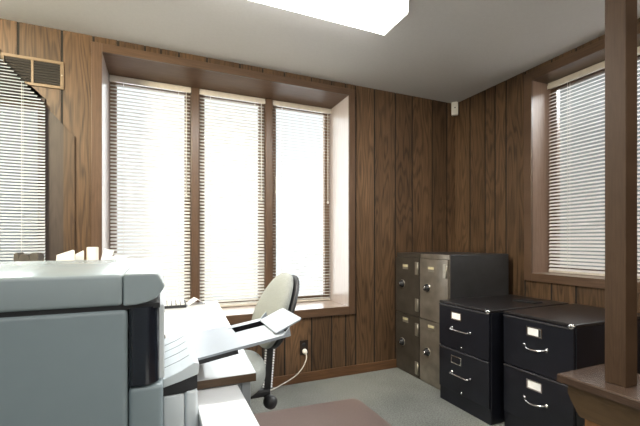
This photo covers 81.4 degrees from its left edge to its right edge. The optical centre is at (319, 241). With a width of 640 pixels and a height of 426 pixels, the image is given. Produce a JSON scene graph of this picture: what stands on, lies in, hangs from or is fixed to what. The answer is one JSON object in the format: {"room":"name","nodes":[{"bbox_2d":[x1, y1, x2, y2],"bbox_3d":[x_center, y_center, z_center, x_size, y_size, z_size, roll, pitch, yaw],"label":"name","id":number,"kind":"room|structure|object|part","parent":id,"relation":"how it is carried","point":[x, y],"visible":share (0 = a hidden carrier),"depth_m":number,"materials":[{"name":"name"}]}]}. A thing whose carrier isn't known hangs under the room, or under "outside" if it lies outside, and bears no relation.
{"room":"office","nodes":[
{"label":"office","id":0,"kind":"room"},
{"bbox_2d":[0,18,454,376],"bbox_3d":[-0.786,-0.102,2.741,4.500,2.445,0.100,0,0,-23],"label":"wall","id":1,"kind":"structure","parent":0,"point":[405,144],"depth_m":3.21,"materials":[{"name":"brown wood"}]},
{"bbox_2d":[0,96,44,259],"bbox_3d":[-2.085,-0.190,2.202,0.788,1.380,0.035,0,0,-23],"label":"window","id":2,"kind":"structure","parent":1,"relation":"in","point":[0,96],"depth_m":2.33,"materials":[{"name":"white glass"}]},
{"bbox_2d":[0,59,45,261],"bbox_3d":[-2.029,-0.361,2.113,0.775,1.638,0.028,0,0,-23],"label":"blind","id":3,"kind":"object","parent":2,"relation":"attached to","point":[4,255],"visible":0.71,"depth_m":2.22,"materials":[{"name":"white plastic"}]},
{"bbox_3d":[-1.778,-0.248,2.221,0.002,1.397,0.028,0,0,-23],"label":"ladder cord","id":4,"kind":"part","parent":3,"relation":"part of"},
{"bbox_2d":[0,52,63,89],"bbox_3d":[-1.749,-1.036,2.266,0.316,0.172,0.013,0,0,-23],"label":"air vent","id":5,"kind":"object","parent":1,"relation":"in","point":[33,71],"visible":0.92,"depth_m":2.28,"materials":[{"name":"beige metal"}]},
{"bbox_2d":[0,58,74,260],"bbox_3d":[-1.777,-0.110,2.253,0.494,2.060,0.012,0,0,-23],"label":"trim","id":6,"kind":"structure","parent":1,"relation":"attached to","point":[59,141],"depth_m":2.31,"materials":[{"name":"brown wood"}]},
{"bbox_2d":[110,82,190,301],"bbox_3d":[-1.312,-0.342,2.902,0.571,1.769,0.040,0,0,-23],"label":"window","id":7,"kind":"structure","parent":1,"relation":"in","point":[112,83],"depth_m":2.95,"materials":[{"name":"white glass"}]},
{"bbox_2d":[109,75,190,300],"bbox_3d":[-1.287,-0.343,2.847,0.565,1.763,0.048,0,0,-23],"label":"blind","id":8,"kind":"object","parent":7,"relation":"attached to","point":[118,79],"visible":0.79,"depth_m":2.85,"materials":[{"name":"white plastic"}]},
{"bbox_3d":[-1.466,-0.324,2.778,0.002,1.709,0.028,0,0,-23],"label":"ladder cord","id":9,"kind":"part","parent":8,"relation":"part of","materials":[{"name":"white fabric"}]},
{"bbox_3d":[-1.113,-0.324,2.929,0.002,1.709,0.028,0,0,-23],"label":"ladder cord","id":10,"kind":"part","parent":8,"relation":"part of","materials":[{"name":"white fabric"}]},
{"bbox_3d":[-1.054,-0.759,2.931,0.018,0.830,0.018,0,0,-23],"label":"pull cord","id":11,"kind":"part","parent":8,"relation":"part of","materials":[{"name":"white plastic"}]},
{"bbox_2d":[91,41,354,324],"bbox_3d":[-0.670,-0.337,2.961,1.918,1.891,0.448,0,0,-23],"label":"trim","id":12,"kind":"structure","parent":1,"relation":"attached to","point":[107,60],"depth_m":2.96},
{"bbox_3d":[-0.670,0.560,2.963,1.858,0.035,0.444,0,0,-23],"label":"sill","id":13,"kind":"part","parent":12,"relation":"part of","materials":[{"name":"brown wood"}]},
{"bbox_2d":[199,95,263,302],"bbox_3d":[-0.745,-0.342,3.146,0.542,1.769,0.040,0,0,-23],"label":"window","id":14,"kind":"structure","parent":1,"relation":"in","point":[201,96],"depth_m":3.04,"materials":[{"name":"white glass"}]},
{"bbox_2d":[199,89,264,306],"bbox_3d":[-0.721,-0.343,3.091,0.538,1.763,0.048,0,0,-23],"label":"blind","id":15,"kind":"object","parent":14,"relation":"attached to","point":[203,92],"visible":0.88,"depth_m":3.09,"materials":[{"name":"white plastic"}]},
{"bbox_3d":[-0.892,-0.324,3.025,0.002,1.709,0.028,0,0,-23],"label":"ladder cord","id":16,"kind":"part","parent":15,"relation":"part of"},
{"bbox_3d":[-0.724,0.532,3.097,0.532,0.014,0.022,0,0,-23],"label":"rail","id":17,"kind":"part","parent":15,"relation":"part of","materials":[{"name":"beige metal"}]},
{"bbox_3d":[-0.555,-0.324,3.169,0.002,1.709,0.028,0,0,-23],"label":"ladder cord","id":18,"kind":"part","parent":15,"relation":"part of","materials":[{"name":"white fabric"}]},
{"bbox_3d":[-0.500,-0.759,3.169,0.018,0.830,0.018,0,0,-23],"label":"pull cord","id":19,"kind":"part","parent":15,"relation":"part of","materials":[{"name":"white plastic"}]},
{"bbox_2d":[273,106,328,299],"bbox_3d":[-0.180,-0.342,3.389,0.561,1.769,0.040,0,0,-23],"label":"window","id":20,"kind":"structure","parent":1,"relation":"in","point":[325,144],"depth_m":3.47,"materials":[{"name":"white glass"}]},
{"bbox_2d":[273,100,330,301],"bbox_3d":[-0.157,-0.343,3.333,0.556,1.763,0.048,0,0,-23],"label":"blind","id":21,"kind":"object","parent":20,"relation":"attached to","point":[282,104],"visible":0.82,"depth_m":3.33,"materials":[{"name":"white plastic"}]},
{"bbox_3d":[-0.333,-0.324,3.265,0.002,1.709,0.028,0,0,-23],"label":"ladder cord","id":22,"kind":"part","parent":21,"relation":"part of","materials":[{"name":"white fabric"}]},
{"bbox_3d":[-0.160,0.532,3.340,0.550,0.014,0.022,0,0,-23],"label":"rail","id":23,"kind":"part","parent":21,"relation":"part of","materials":[{"name":"beige metal"}]},
{"bbox_2d":[300,340,307,354],"bbox_3d":[-0.127,0.845,2.966,0.072,0.116,0.009,0,0,-23],"label":"wall outlet","id":24,"kind":"object","parent":1,"relation":"attached to","point":[303,343],"visible":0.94,"depth_m":2.96,"materials":[{"name":"black plastic"}]},
{"bbox_2d":[270,359,396,387],"bbox_3d":[-0.764,1.082,2.689,4.499,0.076,0.014,0,0,-23],"label":"baseboard","id":25,"kind":"structure","parent":1,"relation":"attached to","point":[386,364],"depth_m":3.06,"materials":[{"name":"brown wood"}]},
{"bbox_2d":[451,102,457,115],"bbox_3d":[1.279,-1.258,3.530,0.060,0.123,0.055,0,0,22],"label":"detector","id":26,"kind":"object","parent":1,"relation":"attached to","point":[454,105],"visible":1,"depth_m":3.51,"materials":[{"name":"beige plastic"}]},
{"bbox_2d":[251,387,269,398],"bbox_3d":[-0.345,0.719,1.756,0.212,0.033,0.070,0,0,-23],"label":"chair leg","id":27,"kind":"object","parent":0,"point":[264,392],"depth_m":1.75,"materials":[{"name":"black plastic"}]},
{"bbox_2d":[0,0,639,102],"bbox_3d":[0.134,-1.375,0.753,4.620,0.100,4.520,0,0,-23],"label":"ceiling","id":28,"kind":"structure","parent":0,"point":[448,51],"depth_m":2.37,"materials":[{"name":"paint"}]},
{"bbox_2d":[250,0,408,35],"bbox_3d":[-0.126,-1.280,1.890,1.220,0.088,0.248,0,0,-23],"label":"ceiling light","id":29,"kind":"object","parent":28,"relation":"attached to","point":[376,16],"visible":1,"depth_m":2.01,"materials":[{"name":"white plastic"}]},
{"bbox_2d":[251,367,504,425],"bbox_3d":[0.134,1.150,0.753,4.620,0.060,4.520,0,0,-23],"label":"floor","id":30,"kind":"structure","parent":0,"point":[397,396],"depth_m":2.67,"materials":[{"name":"grey carpet"}]},
{"bbox_2d":[0,259,300,425],"bbox_3d":[-0.602,0.592,1.025,1.092,1.056,0.691,0,0,-23],"label":"office copier","id":31,"kind":"object","parent":30,"relation":"on","point":[83,342],"visible":1,"depth_m":0.73,"materials":[{"name":"grey plastic"}]},
{"bbox_3d":[-0.813,0.598,0.935,0.634,0.924,0.690,0,0,-23],"label":"panel","id":32,"kind":"part","parent":31,"relation":"part of","materials":[{"name":"grey plastic"}]},
{"bbox_3d":[-0.816,0.097,0.933,0.626,0.063,0.691,0,0,-23],"label":"scanner lid","id":33,"kind":"part","parent":31,"relation":"part of","materials":[{"name":"plastic"}]},
{"bbox_3d":[-0.493,0.097,1.072,0.076,0.064,0.691,0,0,-23],"label":"lid corner","id":34,"kind":"part","parent":31,"relation":"part of","materials":[{"name":"plastic"}]},
{"bbox_3d":[-0.497,0.215,1.090,0.069,0.160,0.654,0,0,-23],"label":"panel","id":35,"kind":"part","parent":31,"relation":"part of","materials":[{"name":"black plastic"}]},
{"bbox_2d":[163,328,198,387],"bbox_3d":[-0.399,0.311,1.043,0.079,0.050,0.378,0,0,-23],"label":"tray","id":36,"kind":"object","parent":31,"relation":"on","point":[181,348],"depth_m":0.93,"materials":[{"name":"grey paint"}]},
{"bbox_2d":[190,325,241,359],"bbox_3d":[-0.326,0.300,1.122,0.123,0.025,0.280,0,0,-23],"label":"tray","id":37,"kind":"object","parent":31,"relation":"on","point":[220,342],"depth_m":1.08,"materials":[{"name":"grey plastic"}]},
{"bbox_2d":[165,301,255,408],"bbox_3d":[-0.971,0.750,1.492,1.274,0.740,1.380,0,0,-23],"label":"desk","id":38,"kind":"object","parent":30,"relation":"on","point":[237,369],"visible":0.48,"depth_m":1.21,"materials":[{"name":"white laminate"}]},
{"bbox_2d":[14,252,43,260],"bbox_3d":[-1.488,0.218,1.904,0.102,0.324,0.104,0,0,-23],"label":"file holder","id":39,"kind":"object","parent":38,"relation":"on","point":[20,256],"visible":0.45,"depth_m":1.87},
{"bbox_2d":[56,250,83,260],"bbox_3d":[-1.328,0.212,1.964,0.150,0.336,0.240,0,0,-23],"label":"magazine file","id":40,"kind":"object","parent":38,"relation":"on","point":[70,255],"visible":0.15,"depth_m":1.94,"materials":[{"name":"white paper"}]},
{"bbox_2d":[87,247,98,259],"bbox_3d":[-1.227,0.205,2.007,0.056,0.350,0.056,0,0,-23],"label":"cardboard tube","id":41,"kind":"object","parent":38,"relation":"on","point":[92,252],"visible":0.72,"depth_m":1.99,"materials":[{"name":"white cardboard"}]},
{"bbox_2d":[101,249,128,259],"bbox_3d":[-1.101,0.209,2.062,0.215,0.342,0.200,0,0,-23],"label":"paper","id":42,"kind":"object","parent":38,"relation":"on","point":[107,254],"visible":0.2,"depth_m":2.03,"materials":[{"name":"white paper"}]},
{"bbox_2d":[164,299,186,308],"bbox_3d":[-0.953,0.364,2.131,0.350,0.032,0.130,0,0,-23],"label":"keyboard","id":43,"kind":"object","parent":38,"relation":"on","point":[181,303],"visible":0.32,"depth_m":2.14,"materials":[{"name":"white plastic"}]},
{"bbox_2d":[186,297,205,305],"bbox_3d":[-0.758,0.362,2.264,0.105,0.036,0.100,0,0,-32],"label":"folded paper","id":44,"kind":"object","parent":38,"relation":"on","point":[193,299],"visible":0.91,"depth_m":2.25,"materials":[{"name":"white paper"}]},
{"bbox_3d":[-0.307,0.419,1.052,0.165,0.030,0.018,0,0,-23],"label":"apron rail","id":45,"kind":"part","parent":38,"relation":"part of","materials":[{"name":"grey paint"}]},
{"bbox_3d":[-0.219,0.762,1.091,0.026,0.716,0.026,0,0,-23],"label":"leg","id":46,"kind":"part","parent":38,"relation":"part of","materials":[{"name":"grey paint"}]},
{"bbox_2d":[198,385,259,425],"bbox_3d":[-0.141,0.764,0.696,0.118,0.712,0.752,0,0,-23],"label":"side table","id":47,"kind":"object","parent":30,"relation":"on","point":[226,405],"visible":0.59,"depth_m":0.91,"materials":[{"name":"white laminate"}]},
{"bbox_2d":[270,349,306,390],"bbox_3d":[-0.389,0.987,2.771,0.686,0.268,0.062,0,0,-31],"label":"power cord","id":48,"kind":"object","parent":30,"relation":"on","point":[304,351],"visible":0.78,"depth_m":2.89,"materials":[{"name":"beige plastic"}]},
{"bbox_2d":[254,399,391,425],"bbox_3d":[0.074,1.117,1.963,0.895,0.004,1.220,0,0,-23],"label":"chair mat","id":49,"kind":"object","parent":30,"relation":"on","point":[346,412],"visible":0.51,"depth_m":2.37,"materials":[{"name":"plastic"}]},
{"bbox_2d":[244,273,298,413],"bbox_3d":[-0.448,0.635,1.733,0.697,0.961,0.548,0,0,-23],"label":"office chair","id":50,"kind":"object","parent":49,"relation":"on","point":[282,291],"visible":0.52,"depth_m":1.73,"materials":[{"name":"grey fabric"}]},
{"bbox_3d":[-0.493,0.613,1.692,0.469,0.149,0.459,0,0,-23],"label":"seat","id":51,"kind":"part","parent":50,"relation":"part of","materials":[{"name":"grey fabric"}]},
{"bbox_3d":[-0.233,0.752,1.743,0.064,0.063,0.054,0,0,-43],"label":"tension knob","id":52,"kind":"part","parent":50,"relation":"part of","materials":[{"name":"black plastic"}]},
{"bbox_3d":[-0.225,0.329,1.807,0.168,0.347,0.393,0,0,-23],"label":"backrest","id":53,"kind":"part","parent":50,"relation":"part of","materials":[{"name":"grey fabric"}]},
{"bbox_2d":[396,252,469,379],"bbox_3d":[1.004,0.609,3.274,0.655,1.022,0.325,0,0,-23],"label":"filing cabinet","id":54,"kind":"object","parent":30,"relation":"on","point":[407,263],"visible":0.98,"depth_m":3.15,"materials":[{"name":"grey metal"}]},
{"bbox_3d":[0.747,0.375,3.163,0.016,0.478,0.317,0,0,-23],"label":"door","id":55,"kind":"part","parent":54,"relation":"part of","materials":[{"name":"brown metal"}]},
{"bbox_3d":[0.747,0.863,3.163,0.016,0.486,0.317,0,0,-23],"label":"door","id":56,"kind":"part","parent":54,"relation":"part of","materials":[{"name":"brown metal"}]},
{"bbox_3d":[0.753,0.609,3.166,0.010,1.022,0.325,0,0,-23],"label":"frame","id":57,"kind":"part","parent":54,"relation":"part of","materials":[{"name":"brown metal"}]},
{"bbox_2d":[420,253,507,389],"bbox_3d":[1.134,0.609,2.973,0.655,1.022,0.325,0,0,-23],"label":"filing cabinet","id":58,"kind":"object","parent":30,"relation":"on","point":[443,276],"visible":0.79,"depth_m":2.86,"materials":[{"name":"grey metal"}]},
{"bbox_3d":[0.876,0.863,2.862,0.016,0.486,0.317,0,0,-23],"label":"door","id":59,"kind":"part","parent":58,"relation":"part of","materials":[{"name":"grey metal"}]},
{"bbox_3d":[0.876,0.375,2.862,0.016,0.478,0.317,0,0,-23],"label":"door","id":60,"kind":"part","parent":58,"relation":"part of","materials":[{"name":"grey metal"}]},
{"bbox_3d":[0.883,0.609,2.865,0.010,1.022,0.325,0,0,-23],"label":"frame","id":61,"kind":"part","parent":58,"relation":"part of","materials":[{"name":"grey metal"}]},
{"bbox_2d":[439,294,567,425],"bbox_3d":[1.261,0.769,2.600,0.761,0.703,0.452,0,0,-23],"label":"filing cabinet","id":62,"kind":"object","parent":30,"relation":"on","point":[471,330],"visible":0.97,"depth_m":2.40,"materials":[{"name":"black metal"}]},
{"bbox_3d":[0.921,0.590,2.466,0.031,0.023,0.178,0,0,-23],"label":"handle","id":63,"kind":"part","parent":62,"relation":"part of","materials":[{"name":"silver metal"}]},
{"bbox_3d":[0.921,0.889,2.466,0.031,0.023,0.178,0,0,-23],"label":"handle","id":64,"kind":"part","parent":62,"relation":"part of","materials":[{"name":"silver metal"}]},
{"bbox_3d":[0.947,0.583,2.465,0.016,0.290,0.438,0,0,-23],"label":"drawer","id":65,"kind":"part","parent":62,"relation":"part of","materials":[{"name":"black metal"}]},
{"bbox_3d":[0.947,0.878,2.465,0.016,0.288,0.438,0,0,-23],"label":"drawer","id":66,"kind":"part","parent":62,"relation":"part of","materials":[{"name":"black metal"}]},
{"bbox_2d":[513,299,542,303],"bbox_3d":[1.448,0.416,2.597,0.090,0.007,0.160,0,0,-29],"label":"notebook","id":67,"kind":"object","parent":62,"relation":"on","point":[520,300],"visible":1,"depth_m":2.58,"materials":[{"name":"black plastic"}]},
{"bbox_2d":[503,304,639,425],"bbox_3d":[1.484,0.769,2.187,0.708,0.703,0.430,0,0,-23],"label":"filing cabinet","id":68,"kind":"object","parent":30,"relation":"on","point":[541,343],"visible":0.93,"depth_m":2.04,"materials":[{"name":"black metal"}]},
{"bbox_3d":[1.177,0.889,2.055,0.039,0.026,0.154,0,0,-23],"label":"handle","id":69,"kind":"part","parent":68,"relation":"part of","materials":[{"name":"silver metal"}]},
{"bbox_3d":[1.177,0.590,2.055,0.039,0.026,0.154,0,0,-23],"label":"handle","id":70,"kind":"part","parent":68,"relation":"part of","materials":[{"name":"silver metal"}]},
{"bbox_3d":[1.200,0.583,2.065,0.016,0.290,0.416,0,0,-23],"label":"drawer","id":71,"kind":"part","parent":68,"relation":"part of","materials":[{"name":"black metal"}]},
{"bbox_3d":[1.200,0.878,2.065,0.016,0.288,0.416,0,0,-23],"label":"drawer","id":72,"kind":"part","parent":68,"relation":"part of","materials":[{"name":"black metal"}]},
{"bbox_2d":[455,18,639,312],"bbox_3d":[2.216,-0.102,1.583,0.100,2.445,4.400,0,0,-23],"label":"wall","id":73,"kind":"structure","parent":0,"point":[489,124],"depth_m":3.11,"materials":[{"name":"brown wood"}]},
{"bbox_2d":[524,22,639,292],"bbox_3d":[1.945,-0.495,2.368,0.258,1.595,1.243,0,0,-23],"label":"trim","id":74,"kind":"structure","parent":73,"relation":"attached to","point":[537,105],"depth_m":2.85,"materials":[{"name":"brown wood"}]},
{"bbox_3d":[1.835,-0.495,2.321,0.016,1.595,1.243,0,0,-23],"label":"casing","id":75,"kind":"part","parent":74,"relation":"part of","materials":[{"name":"brown wood"}]},
{"bbox_3d":[1.948,0.255,2.369,0.252,0.030,1.175,0,0,-23],"label":"sill","id":76,"kind":"part","parent":74,"relation":"part of","materials":[{"name":"brown wood"}]},
{"bbox_2d":[551,55,639,276],"bbox_3d":[2.043,-0.493,2.410,0.035,1.467,1.115,0,0,-23],"label":"window","id":77,"kind":"structure","parent":73,"relation":"in","point":[601,71],"depth_m":2.88,"materials":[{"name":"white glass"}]},
{"bbox_2d":[547,46,639,278],"bbox_3d":[1.994,-0.494,2.393,0.038,1.461,1.087,0,0,-23],"label":"blind","id":78,"kind":"object","parent":77,"relation":"attached to","point":[601,65],"visible":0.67,"depth_m":2.68,"materials":[{"name":"white plastic"}]},
{"bbox_3d":[1.841,-0.475,2.753,0.028,1.407,0.002,0,0,-23],"label":"ladder cord","id":79,"kind":"part","parent":78,"relation":"part of","materials":[{"name":"white fabric"}]},
{"bbox_3d":[1.996,0.229,2.394,0.022,0.014,1.081,0,0,-23],"label":"rail","id":80,"kind":"part","parent":78,"relation":"part of","materials":[{"name":"beige metal"}]},
{"bbox_2d":[557,0,639,425],"bbox_3d":[1.702,-0.102,0.434,0.323,2.444,2.694,0,0,-23],"label":"wooden post","id":81,"kind":"structure","parent":0,"point":[607,394],"depth_m":1.47,"materials":[{"name":"brown wood"}]},
{"bbox_3d":[1.211,-0.377,1.497,0.078,1.894,0.076,0,0,-23],"label":"post","id":82,"kind":"part","parent":81,"relation":"part of","materials":[{"name":"brown wood"}]}
]}

